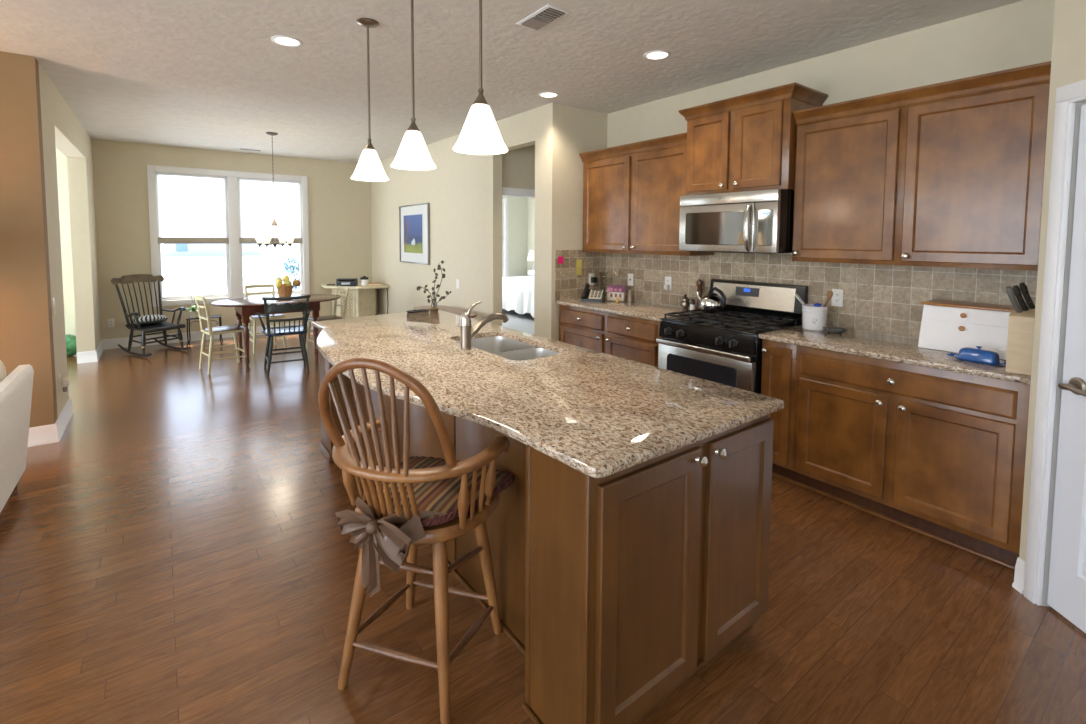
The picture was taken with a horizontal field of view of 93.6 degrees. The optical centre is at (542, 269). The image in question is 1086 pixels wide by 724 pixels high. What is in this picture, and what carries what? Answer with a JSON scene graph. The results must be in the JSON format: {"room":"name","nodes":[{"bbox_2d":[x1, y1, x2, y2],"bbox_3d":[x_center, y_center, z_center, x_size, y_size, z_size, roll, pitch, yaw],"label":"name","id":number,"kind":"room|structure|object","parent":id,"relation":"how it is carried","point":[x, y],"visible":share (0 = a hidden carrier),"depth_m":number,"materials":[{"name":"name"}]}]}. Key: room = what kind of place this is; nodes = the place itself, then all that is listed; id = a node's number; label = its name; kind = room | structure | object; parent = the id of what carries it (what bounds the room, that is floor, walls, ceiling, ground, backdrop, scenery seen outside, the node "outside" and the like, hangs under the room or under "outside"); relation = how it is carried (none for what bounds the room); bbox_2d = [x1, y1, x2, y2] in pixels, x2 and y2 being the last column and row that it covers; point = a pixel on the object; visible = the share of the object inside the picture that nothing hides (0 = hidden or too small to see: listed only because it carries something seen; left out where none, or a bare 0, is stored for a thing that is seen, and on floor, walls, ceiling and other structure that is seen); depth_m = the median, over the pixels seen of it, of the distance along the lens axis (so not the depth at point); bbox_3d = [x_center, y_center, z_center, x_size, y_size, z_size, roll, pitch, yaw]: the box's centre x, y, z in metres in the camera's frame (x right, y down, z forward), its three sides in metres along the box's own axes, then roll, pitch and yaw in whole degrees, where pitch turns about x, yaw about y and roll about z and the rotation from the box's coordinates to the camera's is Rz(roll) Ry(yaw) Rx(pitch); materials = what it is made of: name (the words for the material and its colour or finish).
{"room":"kitchen","nodes":[
{"label":"kitchen","id":0,"kind":"room"},
{"bbox_2d":[0,51,57,427],"bbox_3d":[-5.423,-0.043,2.344,4.545,2.757,0.140,-2,4,-37],"label":"wall","id":1,"kind":"structure","parent":0,"point":[26,326],"depth_m":3.58,"materials":[{"name":"paint"}]},
{"bbox_2d":[56,148,75,335],"bbox_3d":[-6.114,-0.165,4.272,3.000,2.757,3.780,-2,4,-37],"label":"wall","id":2,"kind":"structure","parent":0,"point":[61,159],"depth_m":6.50,"materials":[{"name":"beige paint"}]},
{"bbox_2d":[38,62,100,416],"bbox_3d":[-4.814,-0.213,5.174,0.165,2.757,3.661,-2,4,-37],"label":"wall","id":3,"kind":"structure","parent":0,"point":[62,130],"depth_m":5.58,"materials":[{"name":"paint"}]},
{"bbox_2d":[52,298,54,314],"bbox_3d":[-3.685,0.279,3.843,0.010,0.125,0.080,-2,4,-37],"label":"light switch","id":4,"kind":"object","parent":3,"relation":"attached to","point":[53,299],"visible":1,"depth_m":3.82,"materials":[{"name":"white plastic"}]},
{"bbox_2d":[58,373,60,389],"bbox_3d":[-3.737,0.868,3.944,0.009,0.116,0.072,-2,4,-37],"label":"wall outlet","id":5,"kind":"object","parent":3,"relation":"attached to","point":[59,378],"visible":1,"depth_m":3.92,"materials":[{"name":"white plastic"}]},
{"bbox_2d":[60,378,69,391],"bbox_3d":[-3.714,0.896,3.963,0.052,0.109,0.052,-2,4,-37],"label":"air freshener","id":6,"kind":"object","parent":5,"relation":"attached to","point":[64,382],"visible":1,"depth_m":3.95,"materials":[{"name":"white plastic"}]},
{"bbox_2d":[28,322,312,446],"bbox_3d":[-3.369,1.052,6.099,4.261,0.134,4.053,-2,4,-37],"label":"baseboard","id":7,"kind":"structure","parent":3,"relation":"attached to","point":[87,356],"depth_m":6.08,"materials":[{"name":"white paint"}]},
{"bbox_2d":[92,139,371,339],"bbox_3d":[-4.463,-0.372,7.796,3.881,2.757,0.119,-2,4,-37],"label":"wall","id":8,"kind":"structure","parent":0,"point":[339,205],"depth_m":7.30,"materials":[{"name":"beige paint"}]},
{"bbox_2d":[107,319,114,327],"bbox_3d":[-5.766,0.716,6.806,0.072,0.116,0.009,-2,4,-37],"label":"wall outlet","id":9,"kind":"object","parent":8,"relation":"attached to","point":[110,322],"visible":1,"depth_m":6.80,"materials":[{"name":"white plastic"}]},
{"bbox_2d":[147,165,309,306],"bbox_3d":[-4.618,-0.488,7.650,2.025,1.945,0.135,-2,4,-37],"label":"window","id":10,"kind":"structure","parent":8,"relation":"in","point":[233,249],"depth_m":7.58,"materials":[{"name":"white paint"}]},
{"bbox_2d":[155,172,227,243],"bbox_3d":[-5.011,-0.860,7.305,0.837,0.985,0.030,-2,4,-37],"label":"window shade","id":11,"kind":"object","parent":10,"relation":"attached to","point":[191,209],"visible":1,"depth_m":7.29,"materials":[{"name":"white fabric"}]},
{"bbox_2d":[238,178,301,243],"bbox_3d":[-4.215,-0.892,7.903,0.869,0.985,0.030,-2,4,-37],"label":"window shade","id":12,"kind":"object","parent":10,"relation":"attached to","point":[255,196],"visible":0.96,"depth_m":7.88,"materials":[{"name":"white fabric"}]},
{"bbox_2d":[371,105,544,336],"bbox_3d":[-1.434,-0.301,6.897,0.120,2.757,4.963,-2,4,-37],"label":"wall","id":13,"kind":"structure","parent":0,"point":[463,192],"depth_m":6.28,"materials":[{"name":"paint"}]},
{"bbox_2d":[399,203,429,264],"bbox_3d":[-1.853,-0.505,7.315,0.033,0.840,1.030,-2,4,-37],"label":"framed picture","id":14,"kind":"object","parent":13,"relation":"attached to","point":[414,220],"visible":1,"depth_m":7.28,"materials":[{"name":"paper"}]},
{"bbox_2d":[404,214,422,253],"bbox_3d":[-1.877,-0.510,7.347,0.003,0.545,0.670,-2,4,-37],"label":"print","id":15,"kind":"object","parent":14,"relation":"attached to","point":[413,223],"depth_m":7.32},
{"bbox_2d":[0,0,1022,162],"bbox_3d":[-1.422,-1.533,3.479,12.400,0.120,12.820,-2,4,-37],"label":"ceiling","id":16,"kind":"structure","parent":0,"point":[198,74],"depth_m":3.50,"materials":[{"name":"paint"}]},
{"bbox_2d":[254,132,294,246],"bbox_3d":[-3.276,-0.958,6.199,0.385,1.380,0.385,-3,5,-45],"label":"chandelier","id":17,"kind":"object","parent":16,"relation":"hanging from","point":[260,240],"visible":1,"depth_m":6.20,"materials":[{"name":"silver metal"}]},
{"bbox_2d":[271,35,302,46],"bbox_3d":[-1.637,-1.457,3.261,0.184,0.007,0.184,-2,4,-37],"label":"recessed light","id":18,"kind":"object","parent":16,"relation":"in","point":[288,41],"visible":1,"depth_m":3.25,"materials":[{"name":"white paint"}]},
{"bbox_2d":[351,18,388,180],"bbox_3d":[-1.023,-0.987,2.997,0.218,0.906,0.218,-2,4,-37],"label":"pendant light","id":19,"kind":"object","parent":16,"relation":"hanging from","point":[369,167],"visible":1,"depth_m":2.97,"materials":[{"name":"glass"}]},
{"bbox_2d":[390,0,435,169],"bbox_3d":[-0.630,-0.953,2.469,0.218,0.906,0.218,-2,4,-37],"label":"pendant light","id":20,"kind":"object","parent":16,"relation":"hanging from","point":[413,153],"visible":1,"depth_m":2.45,"materials":[{"name":"glass"}]},
{"bbox_2d":[453,0,507,154],"bbox_3d":[-0.242,-0.920,1.976,0.218,0.906,0.218,-2,4,-37],"label":"pendant light","id":21,"kind":"object","parent":16,"relation":"hanging from","point":[480,134],"visible":1,"depth_m":1.95,"materials":[{"name":"glass"}]},
{"bbox_2d":[516,4,570,30],"bbox_3d":[-0.002,-1.422,2.896,0.158,0.014,0.310,-2,4,-37],"label":"ceiling vent","id":22,"kind":"object","parent":16,"relation":"in","point":[548,14],"visible":1,"depth_m":2.88,"materials":[{"name":"metal"}]},
{"bbox_2d":[538,92,558,97],"bbox_3d":[0.049,-1.521,4.450,0.184,0.007,0.184,-2,4,-37],"label":"recessed light","id":23,"kind":"object","parent":16,"relation":"in","point":[542,94],"visible":1,"depth_m":4.44,"materials":[{"name":"white paint"}]},
{"bbox_2d":[643,50,670,59],"bbox_3d":[0.777,-1.457,3.475,0.184,0.007,0.184,-2,4,-37],"label":"recessed light","id":24,"kind":"object","parent":16,"relation":"in","point":[656,54],"visible":1,"depth_m":3.47,"materials":[{"name":"white paint"}]},
{"bbox_2d":[502,309,533,334],"bbox_3d":[-0.418,0.995,9.164,4.139,0.104,5.220,-2,4,-37],"label":"floor","id":25,"kind":"structure","parent":0,"point":[524,322],"depth_m":9.10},
{"bbox_2d":[502,270,534,317],"bbox_3d":[-0.089,0.482,10.367,1.736,0.776,2.343,-2,4,-37],"label":"bed","id":26,"kind":"object","parent":25,"relation":"on","point":[517,291],"visible":0.26,"depth_m":9.63,"materials":[{"name":"white fabric"}]},
{"bbox_3d":[-0.289,0.480,11.747,0.440,0.610,0.400,-2,4,-37],"label":"nightstand","id":27,"kind":"object","parent":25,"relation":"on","visible":0},
{"bbox_2d":[527,250,534,269],"bbox_3d":[-0.208,-0.133,11.706,0.340,0.620,0.340,-2,4,-37],"label":"table lamp","id":28,"kind":"object","parent":27,"relation":"on","point":[531,256],"visible":0.48,"depth_m":11.58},
{"bbox_2d":[502,145,534,188],"bbox_3d":[0.434,-0.230,5.895,1.659,2.757,1.112,-2,4,-37],"label":"wall","id":29,"kind":"structure","parent":0,"point":[518,165],"depth_m":5.85,"materials":[{"name":"beige paint"}]},
{"bbox_2d":[502,187,534,197],"bbox_3d":[-0.140,0.097,6.095,0.958,2.075,0.158,-2,4,-37],"label":"trim","id":30,"kind":"structure","parent":29,"relation":"attached to","point":[506,191],"depth_m":5.83,"materials":[{"name":"white paint"}]},
{"bbox_2d":[504,196,534,276],"bbox_3d":[-0.455,-0.427,9.037,4.259,2.757,5.230,-2,4,-37],"label":"wall","id":31,"kind":"structure","parent":0,"point":[521,210],"depth_m":12.04,"materials":[{"name":"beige paint"}]},
{"bbox_2d":[502,196,507,276],"bbox_3d":[-1.380,-0.723,11.477,1.370,1.940,0.095,-2,4,-37],"label":"window","id":32,"kind":"structure","parent":31,"relation":"in","point":[503,197],"depth_m":11.82,"materials":[{"name":"white paint"}]},
{"bbox_2d":[0,330,1085,723],"bbox_3d":[-2.086,1.399,2.456,9.920,0.100,11.680,-2,4,-37],"label":"floor","id":33,"kind":"structure","parent":0,"point":[180,554],"depth_m":2.08,"materials":[{"name":"brown wood"}]},
{"bbox_2d":[0,364,33,512],"bbox_3d":[-2.855,1.004,2.009,0.960,0.735,2.030,-2,4,-37],"label":"sofa","id":34,"kind":"object","parent":33,"relation":"on","point":[16,388],"visible":1,"depth_m":2.75,"materials":[{"name":"fabric"}]},
{"bbox_2d":[0,360,6,381],"bbox_3d":[-3.057,0.703,2.758,0.208,0.392,0.480,-2,4,-37],"label":"throw pillow","id":35,"kind":"object","parent":34,"relation":"on","point":[3,374],"visible":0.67,"depth_m":2.82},
{"bbox_2d":[66,334,76,356],"bbox_3d":[-5.933,0.951,6.375,0.270,0.274,0.270,-2,4,-37],"label":"ball","id":36,"kind":"object","parent":33,"relation":"on","point":[71,349],"visible":0.48,"depth_m":6.32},
{"bbox_2d":[111,274,189,356],"bbox_3d":[-5.072,0.576,6.618,0.787,1.003,0.604,2,4,26],"label":"rocking chair","id":37,"kind":"object","parent":33,"relation":"on","point":[162,326],"visible":0.94,"depth_m":6.63,"materials":[{"name":"black paint"}]},
{"bbox_2d":[133,315,167,323],"bbox_3d":[-5.111,0.653,6.638,0.318,0.137,0.375,3,4,33],"label":"cushion","id":38,"kind":"object","parent":37,"relation":"on","point":[149,319],"visible":0.92,"depth_m":6.54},
{"bbox_2d":[186,315,222,346],"bbox_3d":[-4.737,0.856,7.143,0.416,0.387,0.246,-2,4,-29],"label":"plant stand","id":39,"kind":"object","parent":33,"relation":"on","point":[211,316],"visible":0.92,"depth_m":7.13,"materials":[{"name":"black paint"}]},
{"bbox_2d":[185,286,198,317],"bbox_3d":[-4.827,0.443,7.017,0.276,0.452,0.250,0,4,-4],"label":"potted orchid","id":40,"kind":"object","parent":39,"relation":"on","point":[193,313],"visible":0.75,"depth_m":6.99,"materials":[{"name":"ceramic"}]},
{"bbox_2d":[194,295,250,373],"bbox_3d":[-3.663,0.709,5.806,0.409,0.854,0.469,4,5,43],"label":"dining chair","id":41,"kind":"object","parent":33,"relation":"on","point":[234,329],"visible":0.85,"depth_m":5.75,"materials":[{"name":"beige paint"}]},
{"bbox_2d":[244,284,285,353],"bbox_3d":[-3.744,0.645,6.855,0.409,0.854,0.469,-3,5,-43],"label":"dining chair","id":42,"kind":"object","parent":33,"relation":"on","point":[254,318],"visible":0.68,"depth_m":6.83,"materials":[{"name":"beige paint"}]},
{"bbox_2d":[212,294,340,369],"bbox_3d":[-3.201,0.736,6.224,1.400,0.752,1.000,-2,4,-37],"label":"dining table","id":43,"kind":"object","parent":33,"relation":"on","point":[245,307],"visible":0.83,"depth_m":6.02,"materials":[{"name":"brown wood"}]},
{"bbox_2d":[276,285,293,296],"bbox_3d":[-3.229,0.276,6.386,0.200,0.145,0.200,-2,4,-37],"label":"fruit basket","id":44,"kind":"object","parent":43,"relation":"on","point":[286,291],"visible":0.81,"depth_m":6.32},
{"bbox_2d":[275,280,282,287],"bbox_3d":[-3.259,0.180,6.295,0.081,0.111,0.082,2,4,20],"label":"lemon","id":45,"kind":"object","parent":44,"relation":"on","point":[278,284],"visible":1,"depth_m":6.27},
{"bbox_2d":[292,279,300,286],"bbox_3d":[-3.105,0.169,6.423,0.095,0.098,0.097,-1,4,-23],"label":"flower","id":46,"kind":"object","parent":44,"relation":"in","point":[296,282],"visible":1,"depth_m":6.39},
{"bbox_2d":[255,295,311,375],"bbox_3d":[-2.898,0.710,5.754,0.596,0.868,0.522,-2,4,-31],"label":"armchair","id":47,"kind":"object","parent":33,"relation":"on","point":[300,306],"visible":1,"depth_m":5.61,"materials":[{"name":"black paint"}]},
{"bbox_2d":[306,286,349,349],"bbox_3d":[-2.792,0.663,6.631,0.469,0.854,0.409,-3,5,-43],"label":"dining chair","id":48,"kind":"object","parent":33,"relation":"on","point":[331,317],"visible":0.52,"depth_m":6.62,"materials":[{"name":"beige paint"}]},
{"bbox_2d":[321,282,389,317],"bbox_3d":[-3.069,0.618,8.287,0.874,0.735,0.865,-2,4,-37],"label":"table","id":49,"kind":"object","parent":33,"relation":"on","point":[362,301],"visible":0.59,"depth_m":8.12,"materials":[{"name":"wood"}]},
{"bbox_2d":[336,278,357,285],"bbox_3d":[-3.103,0.205,8.079,0.300,0.115,0.144,0,4,-7],"label":"radio","id":50,"kind":"object","parent":49,"relation":"on","point":[340,281],"visible":1,"depth_m":8.02,"materials":[{"name":"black plastic"}]},
{"bbox_2d":[360,276,368,285],"bbox_3d":[-2.851,0.182,8.144,0.124,0.156,0.124,-2,4,-37],"label":"jar","id":51,"kind":"object","parent":49,"relation":"on","point":[364,280],"visible":1,"depth_m":8.09,"materials":[{"name":"ceramic"}]},
{"bbox_2d":[318,357,509,723],"bbox_3d":[-0.414,0.823,1.754,0.573,1.159,0.543,1,4,16],"label":"bar stool","id":52,"kind":"object","parent":33,"relation":"on","point":[344,453],"visible":0.91,"depth_m":1.58,"materials":[{"name":"brown wood"}]},
{"bbox_2d":[335,456,513,597],"bbox_3d":[-0.387,0.844,1.736,0.469,0.256,0.514,2,4,19],"label":"seat cushion","id":53,"kind":"object","parent":52,"relation":"attached to","point":[437,501],"visible":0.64,"depth_m":1.55,"materials":[{"name":"fabric"}]},
{"bbox_2d":[413,305,476,317],"bbox_3d":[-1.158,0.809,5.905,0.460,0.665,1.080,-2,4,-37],"label":"bar stool","id":54,"kind":"object","parent":33,"relation":"on","point":[457,311],"visible":0.21,"depth_m":5.99,"materials":[{"name":"brown wood"}]},
{"bbox_2d":[318,329,773,723],"bbox_3d":[-0.355,0.898,2.739,0.940,0.884,2.846,-2,4,-37],"label":"kitchen island","id":55,"kind":"object","parent":33,"relation":"on","point":[616,589],"visible":0.54,"depth_m":1.58,"materials":[{"name":"brown wood"}]},
{"bbox_2d":[311,310,783,477],"bbox_3d":[-0.473,0.441,2.721,1.190,0.030,2.996,-2,4,-37],"label":"island countertop","id":56,"kind":"structure","parent":55,"relation":"on","point":[597,414],"depth_m":1.98,"materials":[{"name":"stone"}]},
{"bbox_2d":[406,309,429,312],"bbox_3d":[-1.002,0.335,4.087,0.174,0.009,0.094,-2,4,-37],"label":"serving tray","id":57,"kind":"object","parent":56,"relation":"on","point":[420,310],"visible":1,"depth_m":4.09,"materials":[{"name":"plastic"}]},
{"bbox_2d":[428,308,440,310],"bbox_3d":[-0.890,0.327,4.171,0.110,0.014,0.110,-2,4,-37],"label":"wooden dish","id":58,"kind":"object","parent":56,"relation":"on","point":[431,309],"visible":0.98,"depth_m":4.14,"materials":[{"name":"brown wood"}]},
{"bbox_2d":[417,260,450,306],"bbox_3d":[-0.890,0.127,4.159,0.283,0.403,0.060,0,4,-9],"label":"plant","id":59,"kind":"object","parent":58,"relation":"on","point":[442,261],"visible":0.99,"depth_m":4.16,"materials":[{"name":"green plant"}]},
{"bbox_2d":[460,301,508,349],"bbox_3d":[-0.309,0.292,2.776,0.295,0.261,0.092,-2,4,-37],"label":"faucet","id":60,"kind":"object","parent":56,"relation":"on","point":[467,334],"visible":1,"depth_m":2.71,"materials":[{"name":"silver metal"}]},
{"bbox_2d":[458,336,560,360],"bbox_3d":[-0.206,0.541,2.863,0.402,0.182,0.772,-2,4,-37],"label":"sink","id":61,"kind":"object","parent":56,"relation":"in","point":[510,349],"visible":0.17,"depth_m":3.10,"materials":[{"name":"metal"}]},
{"bbox_2d":[559,304,661,366],"bbox_3d":[0.753,0.793,4.550,0.652,0.883,1.268,-2,4,-37],"label":"base cabinet","id":62,"kind":"object","parent":33,"relation":"on","point":[627,337],"visible":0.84,"depth_m":4.29,"materials":[{"name":"brown wood"}]},
{"bbox_2d":[556,297,703,320],"bbox_3d":[0.765,0.337,4.523,0.639,0.030,1.275,-2,4,-37],"label":"countertop","id":63,"kind":"structure","parent":62,"relation":"on","point":[638,309],"depth_m":4.40,"materials":[{"name":"stone"}]},
{"bbox_2d":[581,283,604,302],"bbox_3d":[0.470,0.219,4.812,0.195,0.164,0.179,1,4,17],"label":"telephone","id":64,"kind":"object","parent":63,"relation":"on","point":[588,295],"visible":1,"depth_m":4.78,"materials":[{"name":"black plastic"}]},
{"bbox_2d":[606,284,627,300],"bbox_3d":[0.711,0.223,4.899,0.184,0.150,0.128,2,4,25],"label":"cottage","id":65,"kind":"object","parent":63,"relation":"on","point":[613,291],"visible":1,"depth_m":4.86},
{"bbox_2d":[680,294,689,309],"bbox_3d":[1.192,0.274,4.261,0.083,0.131,0.083,1,4,8],"label":"sugar bowl","id":66,"kind":"object","parent":63,"relation":"on","point":[685,304],"visible":0.96,"depth_m":4.24,"materials":[{"name":"grey metal"}]},
{"bbox_2d":[690,299,694,309],"bbox_3d":[1.212,0.294,4.135,0.038,0.107,0.038,-2,4,-37],"label":"salt shaker","id":67,"kind":"object","parent":63,"relation":"on","point":[692,302],"visible":0.84,"depth_m":4.12,"materials":[{"name":"white plastic"}]},
{"bbox_2d":[696,279,702,308],"bbox_3d":[1.305,0.211,4.249,0.056,0.260,0.056,-2,4,-37],"label":"pepper mill","id":68,"kind":"object","parent":63,"relation":"on","point":[699,283],"visible":0.76,"depth_m":4.23,"materials":[{"name":"brown wood"}]},
{"bbox_2d":[656,279,807,393],"bbox_3d":[1.339,0.688,3.696,0.714,1.165,0.762,-2,4,-37],"label":"gas range","id":69,"kind":"object","parent":33,"relation":"on","point":[724,347],"visible":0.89,"depth_m":3.57,"materials":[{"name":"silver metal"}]},
{"bbox_2d":[696,287,726,311],"bbox_3d":[1.306,0.226,3.947,0.198,0.191,0.211,1,4,4],"label":"kettle","id":70,"kind":"object","parent":69,"relation":"on","point":[710,302],"visible":1,"depth_m":3.87,"materials":[{"name":"silver metal"}]},
{"bbox_2d":[661,313,800,334],"bbox_3d":[1.336,0.379,3.673,0.582,0.013,0.762,-2,4,-37],"label":"cooktop","id":71,"kind":"object","parent":69,"relation":"in","point":[722,328],"depth_m":3.52,"materials":[{"name":"black metal"}]},
{"bbox_2d":[761,339,796,484],"bbox_3d":[1.671,0.873,3.332,0.652,0.883,0.217,-2,4,-37],"label":"base cabinet","id":72,"kind":"object","parent":33,"relation":"on","point":[778,372],"visible":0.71,"depth_m":3.13,"materials":[{"name":"brown wood"}]},
{"bbox_2d":[792,345,1029,569],"bbox_3d":[2.045,0.905,2.835,0.652,0.883,1.028,-2,4,-37],"label":"base cabinet","id":73,"kind":"object","parent":33,"relation":"on","point":[938,454],"visible":0.87,"depth_m":2.57,"materials":[{"name":"brown wood"}]},
{"bbox_2d":[759,326,1030,385],"bbox_3d":[1.976,0.443,2.887,0.671,0.030,1.258,-2,4,-37],"label":"countertop","id":74,"kind":"structure","parent":73,"relation":"on","point":[906,350],"depth_m":2.79,"materials":[{"name":"stone"}]},
{"bbox_2d":[802,304,828,330],"bbox_3d":[1.807,0.318,3.393,0.158,0.157,0.158,-2,4,-37],"label":"utensil crock","id":75,"kind":"object","parent":74,"relation":"on","point":[813,318],"visible":0.97,"depth_m":3.33,"materials":[{"name":"white ceramic"}]},
{"bbox_2d":[823,291,832,306],"bbox_3d":[1.845,0.253,3.368,0.018,0.235,0.128,-2,4,-37],"label":"wooden spoon","id":76,"kind":"object","parent":75,"relation":"in","point":[829,293],"visible":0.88,"depth_m":3.33,"materials":[{"name":"brown wood"}]},
{"bbox_2d":[827,291,832,298],"bbox_3d":[1.873,0.167,3.326,0.012,0.058,0.036,-2,4,-37],"label":"bowl","id":77,"kind":"object","parent":76,"relation":"on","point":[829,294],"depth_m":3.32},
{"bbox_2d":[823,326,846,332],"bbox_3d":[1.875,0.391,3.282,0.112,0.026,0.140,-2,4,-37],"label":"spoon rest","id":78,"kind":"object","parent":74,"relation":"on","point":[827,328],"visible":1,"depth_m":3.27,"materials":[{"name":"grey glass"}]},
{"bbox_2d":[918,299,1013,359],"bbox_3d":[2.306,0.314,2.741,0.269,0.246,0.424,-2,4,-37],"label":"bread box","id":79,"kind":"object","parent":74,"relation":"on","point":[951,326],"visible":0.89,"depth_m":2.69,"materials":[{"name":"white wood"}]},
{"bbox_2d":[947,346,1005,365],"bbox_3d":[2.130,0.414,2.493,0.104,0.079,0.244,-2,4,-31],"label":"butter dish","id":80,"kind":"object","parent":74,"relation":"on","point":[981,356],"visible":0.98,"depth_m":2.47,"materials":[{"name":"blue ceramic"}]},
{"bbox_2d":[947,353,1005,365],"bbox_3d":[2.130,0.443,2.495,0.104,0.021,0.245,-2,4,-31],"label":"tray","id":81,"kind":"object","parent":80,"relation":"attached to","point":[994,361],"depth_m":2.46,"materials":[{"name":"blue ceramic"}]},
{"bbox_2d":[1006,302,1035,374],"bbox_3d":[2.214,0.309,2.339,0.215,0.308,0.084,-2,4,-37],"label":"knife block","id":82,"kind":"object","parent":74,"relation":"on","point":[1020,325],"visible":0.65,"depth_m":2.28,"materials":[{"name":"wood"}]},
{"bbox_2d":[1006,286,1022,312],"bbox_3d":[2.128,0.184,2.307,0.074,0.216,0.027,0,4,-6],"label":"kitchen knife","id":83,"kind":"object","parent":82,"relation":"in","point":[1009,290],"visible":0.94,"depth_m":2.30,"materials":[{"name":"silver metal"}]},
{"bbox_2d":[1013,285,1028,310],"bbox_3d":[2.159,0.177,2.308,0.073,0.212,0.027,0,4,-5],"label":"kitchen knife","id":84,"kind":"object","parent":82,"relation":"in","point":[1017,291],"visible":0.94,"depth_m":2.30,"materials":[{"name":"black metal"}]},
{"bbox_2d":[1020,282,1034,308],"bbox_3d":[2.189,0.167,2.308,0.074,0.216,0.027,0,4,-6],"label":"kitchen knife","id":85,"kind":"object","parent":82,"relation":"in","point":[1023,287],"visible":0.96,"depth_m":2.30,"materials":[{"name":"black metal"}]},
{"bbox_2d":[543,102,607,340],"bbox_3d":[0.756,-0.196,5.367,1.779,2.757,0.120,-2,4,-37],"label":"wall","id":86,"kind":"structure","parent":0,"point":[570,131],"depth_m":4.85,"materials":[{"name":"paint"}]},
{"bbox_2d":[576,267,581,274],"bbox_3d":[0.353,0.019,4.990,0.066,0.075,0.003,-2,4,-37],"label":"sticky note","id":87,"kind":"object","parent":86,"relation":"attached to","point":[579,269],"visible":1,"depth_m":4.99,"materials":[{"name":"yellow paper"}]},
{"bbox_2d":[555,250,605,301],"bbox_3d":[0.377,0.055,5.018,0.649,0.495,0.008,-2,4,-37],"label":"backsplash","id":88,"kind":"structure","parent":86,"relation":"attached to","point":[569,285],"depth_m":4.97,"materials":[{"name":"tile"}]},
{"bbox_2d":[607,0,1054,253],"bbox_3d":[1.722,-0.099,3.871,0.120,2.757,3.438,-2,4,-37],"label":"wall","id":89,"kind":"structure","parent":0,"point":[1018,34],"depth_m":3.12,"materials":[{"name":"paint"}]},
{"bbox_2d":[628,273,632,285],"bbox_3d":[0.845,0.099,4.929,0.010,0.116,0.072,-2,4,-37],"label":"wall jack","id":90,"kind":"object","parent":89,"relation":"attached to","point":[630,276],"visible":1,"depth_m":4.93,"materials":[{"name":"white plastic"}]},
{"bbox_2d":[579,132,713,255],"bbox_3d":[0.876,-0.617,4.553,0.379,0.949,1.275,-2,4,-37],"label":"upper cabinet","id":91,"kind":"object","parent":89,"relation":"attached to","point":[631,202],"visible":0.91,"depth_m":4.40,"materials":[{"name":"brown wood"}]},
{"bbox_2d":[665,276,671,289],"bbox_3d":[1.119,0.123,4.565,0.009,0.116,0.072,-2,4,-37],"label":"wall outlet","id":92,"kind":"object","parent":89,"relation":"attached to","point":[668,280],"visible":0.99,"depth_m":4.55,"materials":[{"name":"white plastic"}]},
{"bbox_2d":[679,82,827,195],"bbox_3d":[1.475,-0.869,3.680,0.453,0.651,0.892,-2,4,-37],"label":"upper cabinet","id":93,"kind":"object","parent":89,"relation":"attached to","point":[747,142],"visible":0.95,"depth_m":3.48,"materials":[{"name":"brown wood"}]},
{"bbox_2d":[679,189,793,253],"bbox_3d":[1.431,-0.330,3.671,0.547,0.416,0.763,-2,4,-37],"label":"microwave","id":94,"kind":"object","parent":93,"relation":"attached to","point":[756,221],"visible":0.96,"depth_m":3.44,"materials":[{"name":"silver metal"}]},
{"bbox_2d":[605,252,1037,338],"bbox_3d":[1.635,0.129,3.892,0.008,0.500,3.308,-2,4,-37],"label":"backsplash","id":95,"kind":"structure","parent":89,"relation":"attached to","point":[879,299],"depth_m":3.38,"materials":[{"name":"tile"}]},
{"bbox_2d":[831,289,842,306],"bbox_3d":[1.977,0.191,3.426,0.009,0.116,0.072,-2,4,-37],"label":"wall outlet","id":96,"kind":"object","parent":89,"relation":"attached to","point":[837,298],"visible":1,"depth_m":3.42,"materials":[{"name":"white plastic"}]},
{"bbox_2d":[792,61,1050,270],"bbox_3d":[2.113,-0.505,2.910,0.379,0.958,1.227,-2,4,-37],"label":"upper cabinet","id":97,"kind":"object","parent":89,"relation":"attached to","point":[948,181],"visible":0.92,"depth_m":2.72,"materials":[{"name":"brown wood"}]},
{"bbox_2d":[1019,0,1085,605],"bbox_3d":[2.201,0.029,1.820,0.463,2.757,1.694,2,4,21],"label":"wall","id":98,"kind":"structure","parent":0,"point":[1068,60],"depth_m":2.07,"materials":[{"name":"paint"}]},
{"bbox_2d":[1012,557,1024,593],"bbox_3d":[2.058,1.319,2.198,0.022,0.134,0.048,0,4,3],"label":"baseboard","id":99,"kind":"structure","parent":98,"relation":"attached to","point":[1018,584],"depth_m":2.20,"materials":[{"name":"white paint"}]},
{"bbox_2d":[1023,79,1085,605],"bbox_3d":[2.092,0.356,1.682,0.136,2.120,0.860,0,4,3],"label":"trim","id":100,"kind":"structure","parent":98,"relation":"attached to","point":[1067,95],"depth_m":2.06,"materials":[{"name":"white paint"}]},
{"bbox_2d":[1047,104,1085,632],"bbox_3d":[2.043,0.392,1.687,0.123,2.023,0.716,0,4,3],"label":"door","id":101,"kind":"structure","parent":98,"relation":"in","point":[1067,571],"depth_m":1.99,"materials":[{"name":"white paint"}]},
{"label":"outside","id":102,"kind":"structure","parent":0,"visible":0},
{"bbox_2d":[161,244,299,295],"bbox_3d":[-15.021,-0.745,19.978,120.000,2.700,130.000,-2,4,-37],"label":"ground","id":103,"kind":"structure","parent":102,"point":[202,274],"depth_m":20.07,"materials":[{"name":"white"}]},
{"bbox_2d":[164,244,259,256],"bbox_3d":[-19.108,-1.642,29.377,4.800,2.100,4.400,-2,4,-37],"label":"house","id":104,"kind":"structure","parent":103,"relation":"on","point":[170,250],"depth_m":27.48,"materials":[{"name":"white"}]},
{"bbox_2d":[282,255,299,289],"bbox_3d":[-5.317,0.374,11.531,1.028,1.411,0.778,-2,4,-37],"label":"shrub","id":105,"kind":"object","parent":103,"relation":"on","point":[291,268],"visible":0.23,"depth_m":11.33,"materials":[{"name":"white plant"}]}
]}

